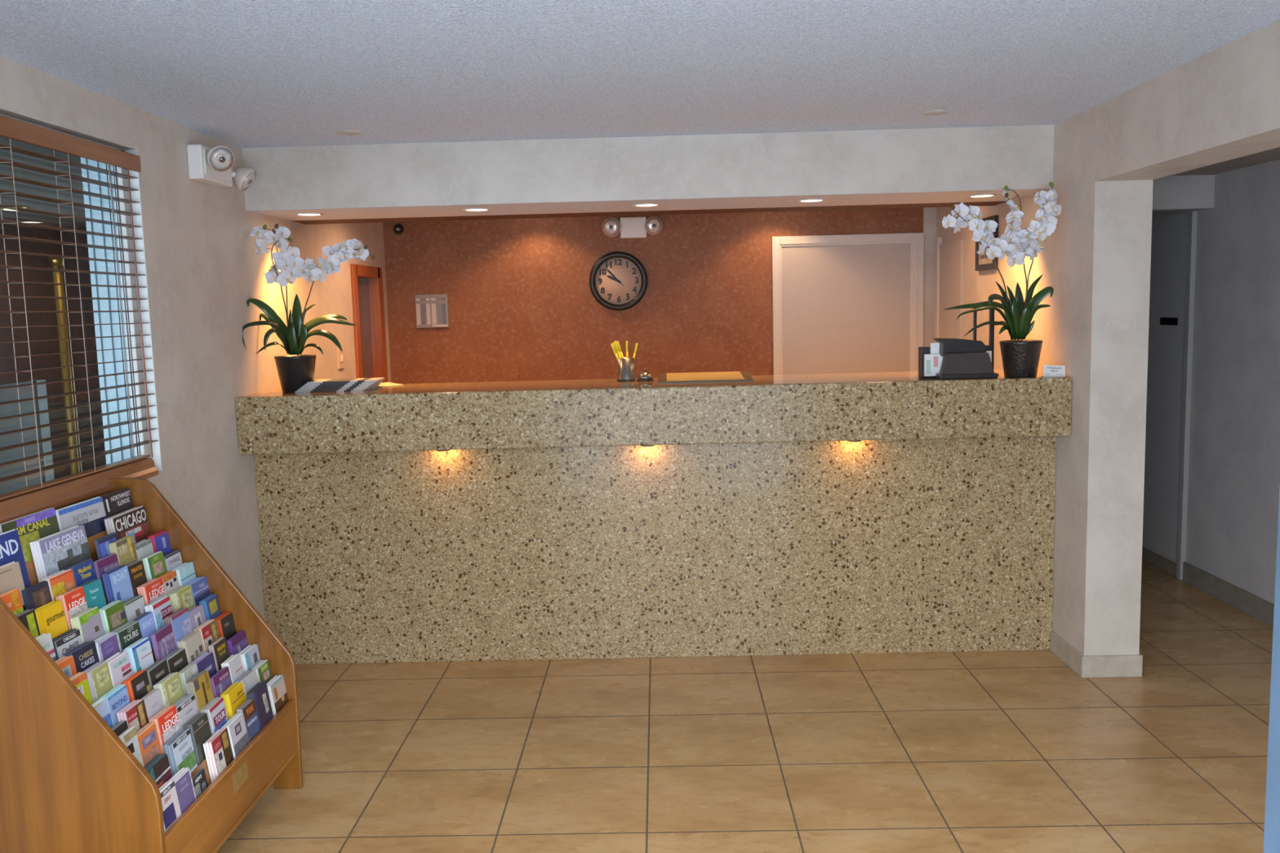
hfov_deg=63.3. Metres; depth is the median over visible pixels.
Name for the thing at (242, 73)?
ceiling
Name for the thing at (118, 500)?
print
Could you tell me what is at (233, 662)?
brochure
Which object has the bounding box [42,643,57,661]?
print
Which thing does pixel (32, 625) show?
print
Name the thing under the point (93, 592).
print
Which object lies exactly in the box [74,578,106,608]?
brochure
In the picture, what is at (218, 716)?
print
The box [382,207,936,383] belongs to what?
wall
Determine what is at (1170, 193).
wall
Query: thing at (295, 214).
recessed light
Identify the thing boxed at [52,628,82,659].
brochure
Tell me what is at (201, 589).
print
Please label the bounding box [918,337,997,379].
printer
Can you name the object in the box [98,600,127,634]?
brochure
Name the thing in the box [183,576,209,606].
brochure
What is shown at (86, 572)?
print
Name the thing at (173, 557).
print
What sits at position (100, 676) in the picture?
print
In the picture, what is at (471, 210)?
recessed light
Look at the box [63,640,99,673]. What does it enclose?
brochure
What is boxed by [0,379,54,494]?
screen
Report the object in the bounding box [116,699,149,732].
brochure
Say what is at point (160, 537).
print
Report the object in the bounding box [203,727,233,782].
brochure
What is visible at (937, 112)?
sprinkler cover
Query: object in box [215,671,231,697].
print
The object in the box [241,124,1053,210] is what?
wall header
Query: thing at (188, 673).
brochure
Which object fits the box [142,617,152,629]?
print
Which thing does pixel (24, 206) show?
recessed light
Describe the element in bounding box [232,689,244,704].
print
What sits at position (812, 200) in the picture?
recessed light
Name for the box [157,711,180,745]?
print
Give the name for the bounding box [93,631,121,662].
brochure
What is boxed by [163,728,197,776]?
brochure
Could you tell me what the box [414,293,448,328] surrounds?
board
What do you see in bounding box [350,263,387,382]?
door
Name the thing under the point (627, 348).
pen
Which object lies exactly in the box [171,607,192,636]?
print
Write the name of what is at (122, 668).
print
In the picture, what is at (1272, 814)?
door
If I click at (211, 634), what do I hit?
print
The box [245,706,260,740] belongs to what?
print
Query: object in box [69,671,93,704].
brochure
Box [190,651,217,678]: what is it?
brochure
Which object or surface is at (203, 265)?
wall
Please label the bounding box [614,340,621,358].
pen
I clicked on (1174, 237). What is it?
door
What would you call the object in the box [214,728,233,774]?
print
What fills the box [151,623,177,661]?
brochure
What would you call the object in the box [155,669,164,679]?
print
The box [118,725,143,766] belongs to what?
brochure
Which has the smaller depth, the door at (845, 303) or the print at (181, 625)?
the print at (181, 625)
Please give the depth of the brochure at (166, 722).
2.81 m
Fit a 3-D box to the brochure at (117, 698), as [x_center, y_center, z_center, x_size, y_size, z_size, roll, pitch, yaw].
[-1.366,0.765,2.721,0.048,0.155,0.096,-1,6,1]
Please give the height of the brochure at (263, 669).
0.153 m
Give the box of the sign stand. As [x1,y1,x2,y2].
[971,306,999,375]
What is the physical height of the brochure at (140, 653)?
0.155 m
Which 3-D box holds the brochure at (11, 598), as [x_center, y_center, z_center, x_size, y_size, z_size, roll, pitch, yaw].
[-1.566,0.489,2.589,0.043,0.154,0.084,-1,6,1]
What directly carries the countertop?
on the reception desk
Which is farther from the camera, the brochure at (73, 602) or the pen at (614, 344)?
the pen at (614, 344)
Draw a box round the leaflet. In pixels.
[377,382,403,387]
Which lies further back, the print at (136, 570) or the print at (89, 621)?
the print at (136, 570)
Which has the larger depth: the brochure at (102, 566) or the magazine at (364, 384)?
the magazine at (364, 384)
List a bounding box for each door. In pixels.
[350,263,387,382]
[771,232,924,374]
[934,236,964,342]
[1142,210,1197,580]
[1262,482,1279,852]
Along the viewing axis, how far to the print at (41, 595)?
2.70 m
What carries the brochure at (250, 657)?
in the brochure rack
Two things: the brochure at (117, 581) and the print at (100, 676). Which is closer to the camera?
the print at (100, 676)
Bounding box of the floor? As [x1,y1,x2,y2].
[216,559,1273,852]
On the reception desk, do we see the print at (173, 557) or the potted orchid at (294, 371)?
the potted orchid at (294, 371)
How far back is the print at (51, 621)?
2.69 m
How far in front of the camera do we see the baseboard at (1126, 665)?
4.35 m
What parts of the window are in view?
sill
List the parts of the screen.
edge post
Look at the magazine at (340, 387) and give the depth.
4.65 m
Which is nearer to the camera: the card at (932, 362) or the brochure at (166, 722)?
the brochure at (166, 722)
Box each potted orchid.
[242,223,374,392]
[942,182,1062,377]
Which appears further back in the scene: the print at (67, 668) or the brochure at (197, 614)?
the brochure at (197, 614)
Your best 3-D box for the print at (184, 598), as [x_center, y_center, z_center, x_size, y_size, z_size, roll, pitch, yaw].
[-1.427,0.562,3.270,0.015,0.099,0.095,-1,6,1]
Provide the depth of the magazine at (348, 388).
4.64 m
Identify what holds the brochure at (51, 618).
in the brochure rack
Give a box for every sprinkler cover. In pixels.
[336,129,361,135]
[923,109,949,115]
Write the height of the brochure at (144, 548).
0.154 m
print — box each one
[0,539,17,559]
[6,590,23,615]
[15,507,56,562]
[26,613,38,637]
[31,586,51,608]
[40,610,64,633]
[42,529,92,576]
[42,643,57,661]
[49,569,74,601]
[55,629,80,654]
[62,664,72,678]
[68,592,88,618]
[71,672,87,694]
[77,564,96,582]
[79,607,99,632]
[79,648,94,667]
[88,587,98,599]
[90,666,109,701]
[98,537,115,557]
[98,560,119,595]
[105,490,129,511]
[107,684,127,711]
[110,609,126,630]
[112,568,126,600]
[114,657,131,676]
[115,509,151,543]
[115,537,137,558]
[118,621,138,642]
[123,727,136,753]
[124,595,142,617]
[128,700,149,732]
[131,564,142,578]
[132,638,151,671]
[136,680,151,693]
[141,729,159,764]
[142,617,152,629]
[147,555,164,578]
[149,583,166,603]
[149,766,172,788]
[152,596,173,630]
[154,530,167,547]
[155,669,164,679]
[157,631,177,660]
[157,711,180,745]
[160,781,177,829]
[162,678,180,706]
[163,571,176,587]
[164,550,180,564]
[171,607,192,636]
[173,657,182,666]
[173,729,196,770]
[174,768,196,799]
[176,589,193,608]
[177,695,195,728]
[181,567,195,581]
[191,644,203,662]
[191,663,198,676]
[193,582,209,606]
[193,671,209,704]
[194,612,202,627]
[194,719,208,733]
[194,774,206,798]
[203,652,217,674]
[204,619,220,653]
[208,594,221,615]
[209,697,226,732]
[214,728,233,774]
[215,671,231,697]
[217,642,226,655]
[232,637,248,654]
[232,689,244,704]
[233,722,248,756]
[242,678,248,699]
[244,651,257,670]
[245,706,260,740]
[253,692,269,713]
[260,662,270,684]
[978,230,992,264]
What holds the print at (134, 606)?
attached to the brochure at (134, 606)
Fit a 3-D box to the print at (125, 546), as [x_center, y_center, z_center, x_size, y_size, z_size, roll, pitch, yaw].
[-1.554,0.376,3.144,0.010,0.069,0.098,-1,6,1]
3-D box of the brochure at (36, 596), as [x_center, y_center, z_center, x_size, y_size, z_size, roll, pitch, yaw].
[-1.562,0.488,2.708,0.037,0.153,0.093,-1,6,1]
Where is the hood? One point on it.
(947, 345)
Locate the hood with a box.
[933,337,986,356]
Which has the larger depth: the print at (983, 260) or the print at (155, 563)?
the print at (983, 260)
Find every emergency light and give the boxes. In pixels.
[186,144,256,191]
[601,216,662,238]
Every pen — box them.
[610,343,618,360]
[613,342,618,357]
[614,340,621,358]
[617,341,623,358]
[626,341,628,358]
[632,342,638,358]
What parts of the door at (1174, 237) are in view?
moulding, frame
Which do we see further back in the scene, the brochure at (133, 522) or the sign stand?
the sign stand
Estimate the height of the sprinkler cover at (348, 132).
0.012 m
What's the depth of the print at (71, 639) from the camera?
2.69 m
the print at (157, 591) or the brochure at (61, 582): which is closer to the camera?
the brochure at (61, 582)
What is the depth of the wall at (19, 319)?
8.00 m
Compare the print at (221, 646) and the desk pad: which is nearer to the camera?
the print at (221, 646)
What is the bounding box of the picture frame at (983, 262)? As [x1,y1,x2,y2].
[974,214,998,271]
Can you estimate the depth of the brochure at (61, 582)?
2.80 m
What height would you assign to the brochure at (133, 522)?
0.205 m
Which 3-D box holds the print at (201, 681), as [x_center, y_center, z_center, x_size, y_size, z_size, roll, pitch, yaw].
[-1.273,0.772,3.029,0.013,0.089,0.089,-1,6,1]
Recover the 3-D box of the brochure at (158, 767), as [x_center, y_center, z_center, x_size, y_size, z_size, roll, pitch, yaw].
[-1.245,0.942,2.693,0.050,0.154,0.104,-1,6,1]
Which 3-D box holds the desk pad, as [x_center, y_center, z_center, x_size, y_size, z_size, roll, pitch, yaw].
[0.300,-0.229,4.831,0.430,0.028,0.340,-1,6,1]
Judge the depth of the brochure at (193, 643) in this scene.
3.15 m
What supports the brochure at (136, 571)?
in the brochure rack
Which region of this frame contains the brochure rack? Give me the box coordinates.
[0,477,303,852]
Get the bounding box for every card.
[924,354,942,376]
[929,342,943,359]
[986,351,991,363]
[1040,364,1065,377]
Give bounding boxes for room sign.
[1160,317,1177,325]
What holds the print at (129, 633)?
attached to the brochure at (128, 633)
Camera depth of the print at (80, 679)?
2.61 m
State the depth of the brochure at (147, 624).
3.03 m
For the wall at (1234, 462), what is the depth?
5.23 m
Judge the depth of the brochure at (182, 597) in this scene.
3.25 m
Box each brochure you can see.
[0,507,59,562]
[0,528,31,588]
[0,561,25,605]
[0,588,23,615]
[16,608,40,637]
[21,580,52,610]
[29,524,92,582]
[34,600,68,639]
[35,633,57,661]
[40,568,75,601]
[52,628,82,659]
[54,655,76,678]
[55,496,106,537]
[55,586,88,630]
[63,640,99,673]
[64,559,97,586]
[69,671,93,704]
[70,606,104,643]
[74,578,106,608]
[83,661,113,703]
[91,697,113,728]
[93,532,118,559]
[93,553,119,597]
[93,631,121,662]
[97,684,129,725]
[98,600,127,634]
[101,487,133,517]
[102,564,133,604]
[103,505,151,543]
[103,650,132,688]
[108,535,137,565]
[111,620,142,652]
[111,720,128,736]
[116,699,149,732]
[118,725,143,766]
[121,669,151,702]
[123,595,146,622]
[123,637,154,675]
[124,560,146,596]
[133,611,156,650]
[134,538,154,560]
[136,722,161,766]
[137,577,166,605]
[140,688,164,722]
[141,551,167,582]
[143,753,172,788]
[144,595,173,631]
[145,658,169,690]
[146,529,171,555]
[149,705,180,755]
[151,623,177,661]
[153,671,183,707]
[158,570,179,596]
[158,780,181,832]
[161,648,188,674]
[163,549,182,572]
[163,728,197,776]
[164,607,192,648]
[167,767,196,814]
[168,584,195,613]
[171,562,195,586]
[173,694,198,728]
[177,630,204,664]
[178,662,198,696]
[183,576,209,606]
[183,712,211,765]
[186,670,213,713]
[188,604,206,631]
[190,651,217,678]
[191,768,208,798]
[194,618,220,653]
[199,592,221,620]
[200,697,227,735]
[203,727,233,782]
[208,636,230,672]
[209,666,231,698]
[214,612,236,641]
[220,681,245,720]
[220,712,248,759]
[221,653,243,684]
[226,631,248,656]
[234,669,257,700]
[235,698,260,742]
[237,644,261,674]
[246,680,273,730]
[251,659,272,684]
[266,674,288,716]
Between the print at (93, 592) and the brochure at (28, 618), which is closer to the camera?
the brochure at (28, 618)
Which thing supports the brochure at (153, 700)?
in the brochure rack
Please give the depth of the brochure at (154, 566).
3.24 m
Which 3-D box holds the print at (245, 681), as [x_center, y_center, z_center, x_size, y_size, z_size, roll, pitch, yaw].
[-1.227,0.839,3.248,0.014,0.099,0.026,-1,6,1]
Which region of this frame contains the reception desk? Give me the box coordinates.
[235,368,1072,664]
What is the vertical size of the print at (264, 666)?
0.099 m
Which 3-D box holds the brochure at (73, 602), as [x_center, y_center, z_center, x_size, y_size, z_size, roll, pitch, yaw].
[-1.525,0.519,2.807,0.048,0.154,0.087,-1,6,1]
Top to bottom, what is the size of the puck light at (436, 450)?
0.016 m
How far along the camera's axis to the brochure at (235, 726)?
3.08 m
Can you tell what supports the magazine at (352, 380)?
on the magazine at (357, 383)
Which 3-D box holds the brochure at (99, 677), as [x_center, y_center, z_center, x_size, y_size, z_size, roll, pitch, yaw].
[-1.406,0.700,2.706,0.048,0.155,0.086,-1,6,1]
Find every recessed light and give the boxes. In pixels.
[0,204,30,210]
[294,213,323,216]
[462,208,490,212]
[632,203,660,207]
[797,198,826,202]
[967,193,996,198]
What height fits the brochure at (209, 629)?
0.153 m
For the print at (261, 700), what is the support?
attached to the brochure at (259, 693)
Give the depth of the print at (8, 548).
2.68 m
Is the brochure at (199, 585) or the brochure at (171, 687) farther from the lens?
the brochure at (199, 585)
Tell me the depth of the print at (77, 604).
2.80 m
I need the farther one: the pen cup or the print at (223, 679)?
the pen cup
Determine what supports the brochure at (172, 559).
in the brochure rack
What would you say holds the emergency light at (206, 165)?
attached to the wall at (203, 265)
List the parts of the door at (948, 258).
frame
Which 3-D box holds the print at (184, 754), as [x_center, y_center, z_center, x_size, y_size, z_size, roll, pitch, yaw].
[-1.234,0.890,2.820,0.014,0.099,0.104,-1,6,0]
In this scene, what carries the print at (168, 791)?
attached to the brochure at (171, 806)
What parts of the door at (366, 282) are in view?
panel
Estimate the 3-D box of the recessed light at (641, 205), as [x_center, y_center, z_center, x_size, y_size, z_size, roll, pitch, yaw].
[0.031,-1.029,4.835,0.132,0.006,0.132,-1,6,1]
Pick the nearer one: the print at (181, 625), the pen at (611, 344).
the print at (181, 625)
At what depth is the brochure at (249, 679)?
3.28 m
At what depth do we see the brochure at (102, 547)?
3.07 m
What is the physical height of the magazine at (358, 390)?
0.007 m
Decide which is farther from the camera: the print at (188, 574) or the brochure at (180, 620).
the print at (188, 574)
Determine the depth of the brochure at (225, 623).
3.39 m
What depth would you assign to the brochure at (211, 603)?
3.37 m
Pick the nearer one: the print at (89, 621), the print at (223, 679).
the print at (89, 621)
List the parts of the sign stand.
post, post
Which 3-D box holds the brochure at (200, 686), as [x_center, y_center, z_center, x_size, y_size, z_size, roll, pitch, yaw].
[-1.279,0.803,3.037,0.044,0.152,0.099,-1,6,1]
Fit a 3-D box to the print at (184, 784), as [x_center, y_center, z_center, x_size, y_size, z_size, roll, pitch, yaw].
[-1.195,0.965,2.735,0.015,0.099,0.087,-1,6,1]
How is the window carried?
in the wall at (203, 265)
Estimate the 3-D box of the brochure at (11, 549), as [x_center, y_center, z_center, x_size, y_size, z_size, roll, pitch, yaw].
[-1.623,0.375,2.633,0.038,0.192,0.200,-1,6,1]
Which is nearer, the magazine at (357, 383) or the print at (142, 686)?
the print at (142, 686)
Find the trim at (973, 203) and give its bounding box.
[290,200,1006,224]
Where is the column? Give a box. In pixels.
[48,257,79,474]
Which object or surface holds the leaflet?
on the reception desk
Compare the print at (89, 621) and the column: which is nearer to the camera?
the print at (89, 621)
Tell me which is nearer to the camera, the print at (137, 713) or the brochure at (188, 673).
the print at (137, 713)
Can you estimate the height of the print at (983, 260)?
0.211 m
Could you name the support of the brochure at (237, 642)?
in the brochure rack
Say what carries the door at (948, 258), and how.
in the wall at (1222, 104)
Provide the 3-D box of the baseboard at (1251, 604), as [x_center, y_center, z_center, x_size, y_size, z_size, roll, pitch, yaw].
[3.011,0.979,4.289,0.015,0.105,7.400,-1,6,1]
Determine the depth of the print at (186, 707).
2.93 m
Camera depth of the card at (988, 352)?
4.53 m
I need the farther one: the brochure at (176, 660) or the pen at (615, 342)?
the pen at (615, 342)
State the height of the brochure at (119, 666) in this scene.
0.155 m
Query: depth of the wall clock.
6.97 m
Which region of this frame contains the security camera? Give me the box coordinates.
[393,223,404,234]
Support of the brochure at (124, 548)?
in the brochure rack
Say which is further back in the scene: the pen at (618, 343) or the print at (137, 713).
the pen at (618, 343)
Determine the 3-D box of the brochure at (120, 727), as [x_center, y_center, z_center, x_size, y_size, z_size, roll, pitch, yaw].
[-1.324,0.839,2.650,0.043,0.151,0.084,-1,6,1]
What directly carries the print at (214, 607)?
attached to the brochure at (211, 603)
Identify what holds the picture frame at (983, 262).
attached to the wall at (1222, 104)
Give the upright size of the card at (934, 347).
0.102 m
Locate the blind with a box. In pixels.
[0,115,158,500]
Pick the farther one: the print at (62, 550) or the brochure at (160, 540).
the brochure at (160, 540)
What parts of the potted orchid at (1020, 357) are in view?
stem, stem, pot, stem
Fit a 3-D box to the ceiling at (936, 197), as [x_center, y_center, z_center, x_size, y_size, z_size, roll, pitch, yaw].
[0.033,-1.038,4.879,3.580,0.001,0.541,-1,6,1]
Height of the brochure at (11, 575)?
0.112 m
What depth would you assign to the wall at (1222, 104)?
4.24 m
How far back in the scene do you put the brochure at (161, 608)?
3.11 m
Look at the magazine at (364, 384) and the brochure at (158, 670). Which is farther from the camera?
the magazine at (364, 384)
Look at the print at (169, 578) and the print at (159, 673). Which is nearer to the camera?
the print at (159, 673)
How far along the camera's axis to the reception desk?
4.67 m
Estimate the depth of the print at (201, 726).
2.93 m
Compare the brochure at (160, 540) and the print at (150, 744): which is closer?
the print at (150, 744)
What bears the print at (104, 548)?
attached to the brochure at (102, 547)
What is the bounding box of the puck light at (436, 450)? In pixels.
[435,449,450,451]
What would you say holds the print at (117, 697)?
attached to the brochure at (117, 698)
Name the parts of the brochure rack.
panel, panel, panel, panel, rail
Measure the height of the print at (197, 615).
0.057 m
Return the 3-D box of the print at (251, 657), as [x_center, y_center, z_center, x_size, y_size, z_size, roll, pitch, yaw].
[-1.265,0.780,3.396,0.014,0.099,0.083,-1,6,1]
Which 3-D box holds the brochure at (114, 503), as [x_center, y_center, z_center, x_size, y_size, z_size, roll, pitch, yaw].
[-1.656,0.307,3.323,0.039,0.202,0.165,-1,6,1]
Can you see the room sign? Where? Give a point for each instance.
(1163, 321)
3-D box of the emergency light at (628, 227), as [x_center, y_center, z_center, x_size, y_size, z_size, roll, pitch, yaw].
[-0.050,-1.321,6.897,0.402,0.136,0.101,-1,6,1]
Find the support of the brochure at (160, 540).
in the brochure rack
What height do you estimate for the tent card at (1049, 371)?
0.052 m
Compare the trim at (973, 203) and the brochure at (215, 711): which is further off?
the trim at (973, 203)
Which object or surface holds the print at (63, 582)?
attached to the brochure at (61, 582)
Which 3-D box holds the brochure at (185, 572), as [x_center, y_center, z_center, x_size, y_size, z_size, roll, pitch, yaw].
[-1.475,0.528,3.381,0.049,0.153,0.105,-1,6,1]
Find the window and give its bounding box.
[0,106,162,524]
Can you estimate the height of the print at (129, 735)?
0.054 m
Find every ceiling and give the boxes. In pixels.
[0,0,1279,223]
[247,187,1053,220]
[1170,146,1279,175]
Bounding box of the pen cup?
[617,357,635,381]
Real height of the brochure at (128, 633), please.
0.154 m
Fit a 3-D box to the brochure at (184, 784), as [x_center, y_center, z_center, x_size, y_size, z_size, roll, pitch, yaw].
[-1.204,0.990,2.738,0.047,0.154,0.087,-1,6,1]
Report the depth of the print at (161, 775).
2.68 m
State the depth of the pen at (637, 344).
4.88 m
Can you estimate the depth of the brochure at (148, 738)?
2.71 m
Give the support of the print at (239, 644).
attached to the brochure at (237, 642)
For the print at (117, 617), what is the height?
0.077 m
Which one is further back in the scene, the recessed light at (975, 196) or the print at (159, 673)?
the recessed light at (975, 196)
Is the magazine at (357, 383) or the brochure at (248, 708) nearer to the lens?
the brochure at (248, 708)
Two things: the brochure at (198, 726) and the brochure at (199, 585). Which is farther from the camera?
the brochure at (199, 585)
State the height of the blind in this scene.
1.066 m
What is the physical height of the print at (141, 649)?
0.099 m
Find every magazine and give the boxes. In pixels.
[294,386,377,392]
[297,385,378,391]
[299,382,380,389]
[302,381,382,387]
[304,379,383,385]
[306,377,384,383]
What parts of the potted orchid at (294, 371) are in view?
stem, stem, pot, stem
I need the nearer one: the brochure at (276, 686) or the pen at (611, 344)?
the brochure at (276, 686)
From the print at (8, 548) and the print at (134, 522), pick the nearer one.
the print at (8, 548)
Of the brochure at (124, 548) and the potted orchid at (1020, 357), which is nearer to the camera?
the brochure at (124, 548)
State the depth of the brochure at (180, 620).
3.15 m
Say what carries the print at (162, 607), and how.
attached to the brochure at (161, 608)
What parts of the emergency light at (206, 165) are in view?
bulb, swivel arm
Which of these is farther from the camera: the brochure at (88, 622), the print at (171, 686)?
the print at (171, 686)
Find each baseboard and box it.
[1049,630,1142,677]
[1142,546,1274,626]
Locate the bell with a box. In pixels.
[636,368,653,381]
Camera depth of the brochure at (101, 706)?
2.64 m
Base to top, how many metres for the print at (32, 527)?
0.119 m
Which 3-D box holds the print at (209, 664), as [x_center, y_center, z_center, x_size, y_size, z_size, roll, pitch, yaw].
[-1.308,0.749,3.166,0.014,0.099,0.078,-1,6,1]
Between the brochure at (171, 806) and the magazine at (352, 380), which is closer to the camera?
the brochure at (171, 806)
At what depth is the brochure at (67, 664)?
2.63 m
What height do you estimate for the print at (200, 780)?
0.065 m
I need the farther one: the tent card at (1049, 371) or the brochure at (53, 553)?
the tent card at (1049, 371)
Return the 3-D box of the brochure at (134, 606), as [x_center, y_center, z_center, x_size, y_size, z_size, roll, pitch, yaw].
[-1.480,0.582,3.045,0.047,0.154,0.104,-1,6,1]
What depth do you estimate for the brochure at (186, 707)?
2.93 m
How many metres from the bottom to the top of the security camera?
0.068 m
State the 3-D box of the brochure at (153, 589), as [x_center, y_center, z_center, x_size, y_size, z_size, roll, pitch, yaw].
[-1.478,0.549,3.167,0.049,0.153,0.104,-1,6,1]
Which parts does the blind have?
ladder cord, ladder cord, rail, lift cord, lift cord, lift cord, lift cord, ladder cord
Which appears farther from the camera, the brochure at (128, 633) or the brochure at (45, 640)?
the brochure at (128, 633)
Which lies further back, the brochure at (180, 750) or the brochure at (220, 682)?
the brochure at (220, 682)
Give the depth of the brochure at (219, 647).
3.24 m
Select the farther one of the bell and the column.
the column
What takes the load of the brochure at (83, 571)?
in the brochure rack
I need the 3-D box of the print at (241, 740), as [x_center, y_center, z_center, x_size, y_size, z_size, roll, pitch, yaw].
[-1.188,0.926,3.088,0.013,0.085,0.104,-1,6,1]
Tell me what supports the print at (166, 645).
attached to the brochure at (163, 642)
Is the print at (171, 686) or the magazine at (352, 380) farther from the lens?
the magazine at (352, 380)
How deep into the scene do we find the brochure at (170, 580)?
3.26 m
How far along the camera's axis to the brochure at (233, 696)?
3.16 m
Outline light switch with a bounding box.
[337,347,345,368]
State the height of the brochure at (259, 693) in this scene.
0.154 m
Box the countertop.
[241,368,1067,396]
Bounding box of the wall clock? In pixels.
[589,251,648,310]
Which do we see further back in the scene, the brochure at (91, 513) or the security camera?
the security camera
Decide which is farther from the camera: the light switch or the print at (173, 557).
the light switch
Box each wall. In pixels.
[0,55,391,619]
[0,215,106,479]
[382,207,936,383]
[936,20,1279,655]
[1142,159,1279,604]
[1152,174,1214,211]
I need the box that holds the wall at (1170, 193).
[1152,174,1214,211]
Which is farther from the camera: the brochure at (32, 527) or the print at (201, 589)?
the print at (201, 589)
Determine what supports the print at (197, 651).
attached to the brochure at (193, 643)
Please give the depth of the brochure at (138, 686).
2.82 m
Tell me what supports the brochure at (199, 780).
in the brochure rack
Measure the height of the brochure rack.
1.074 m
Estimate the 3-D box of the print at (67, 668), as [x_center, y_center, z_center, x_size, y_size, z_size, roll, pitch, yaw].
[-1.442,0.620,2.612,0.004,0.030,0.042,-1,6,1]
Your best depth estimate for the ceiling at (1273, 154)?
4.97 m
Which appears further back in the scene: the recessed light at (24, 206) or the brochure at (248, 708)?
the recessed light at (24, 206)
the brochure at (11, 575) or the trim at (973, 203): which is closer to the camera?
the brochure at (11, 575)
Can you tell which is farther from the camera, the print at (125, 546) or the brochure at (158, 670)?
the print at (125, 546)
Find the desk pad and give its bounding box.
[657,371,754,383]
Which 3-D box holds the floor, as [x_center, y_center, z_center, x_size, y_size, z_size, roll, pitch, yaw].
[-0.555,1.122,4.517,8.000,0.050,7.700,-1,6,1]
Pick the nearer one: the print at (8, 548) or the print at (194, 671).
the print at (8, 548)
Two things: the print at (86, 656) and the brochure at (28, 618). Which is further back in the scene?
the print at (86, 656)

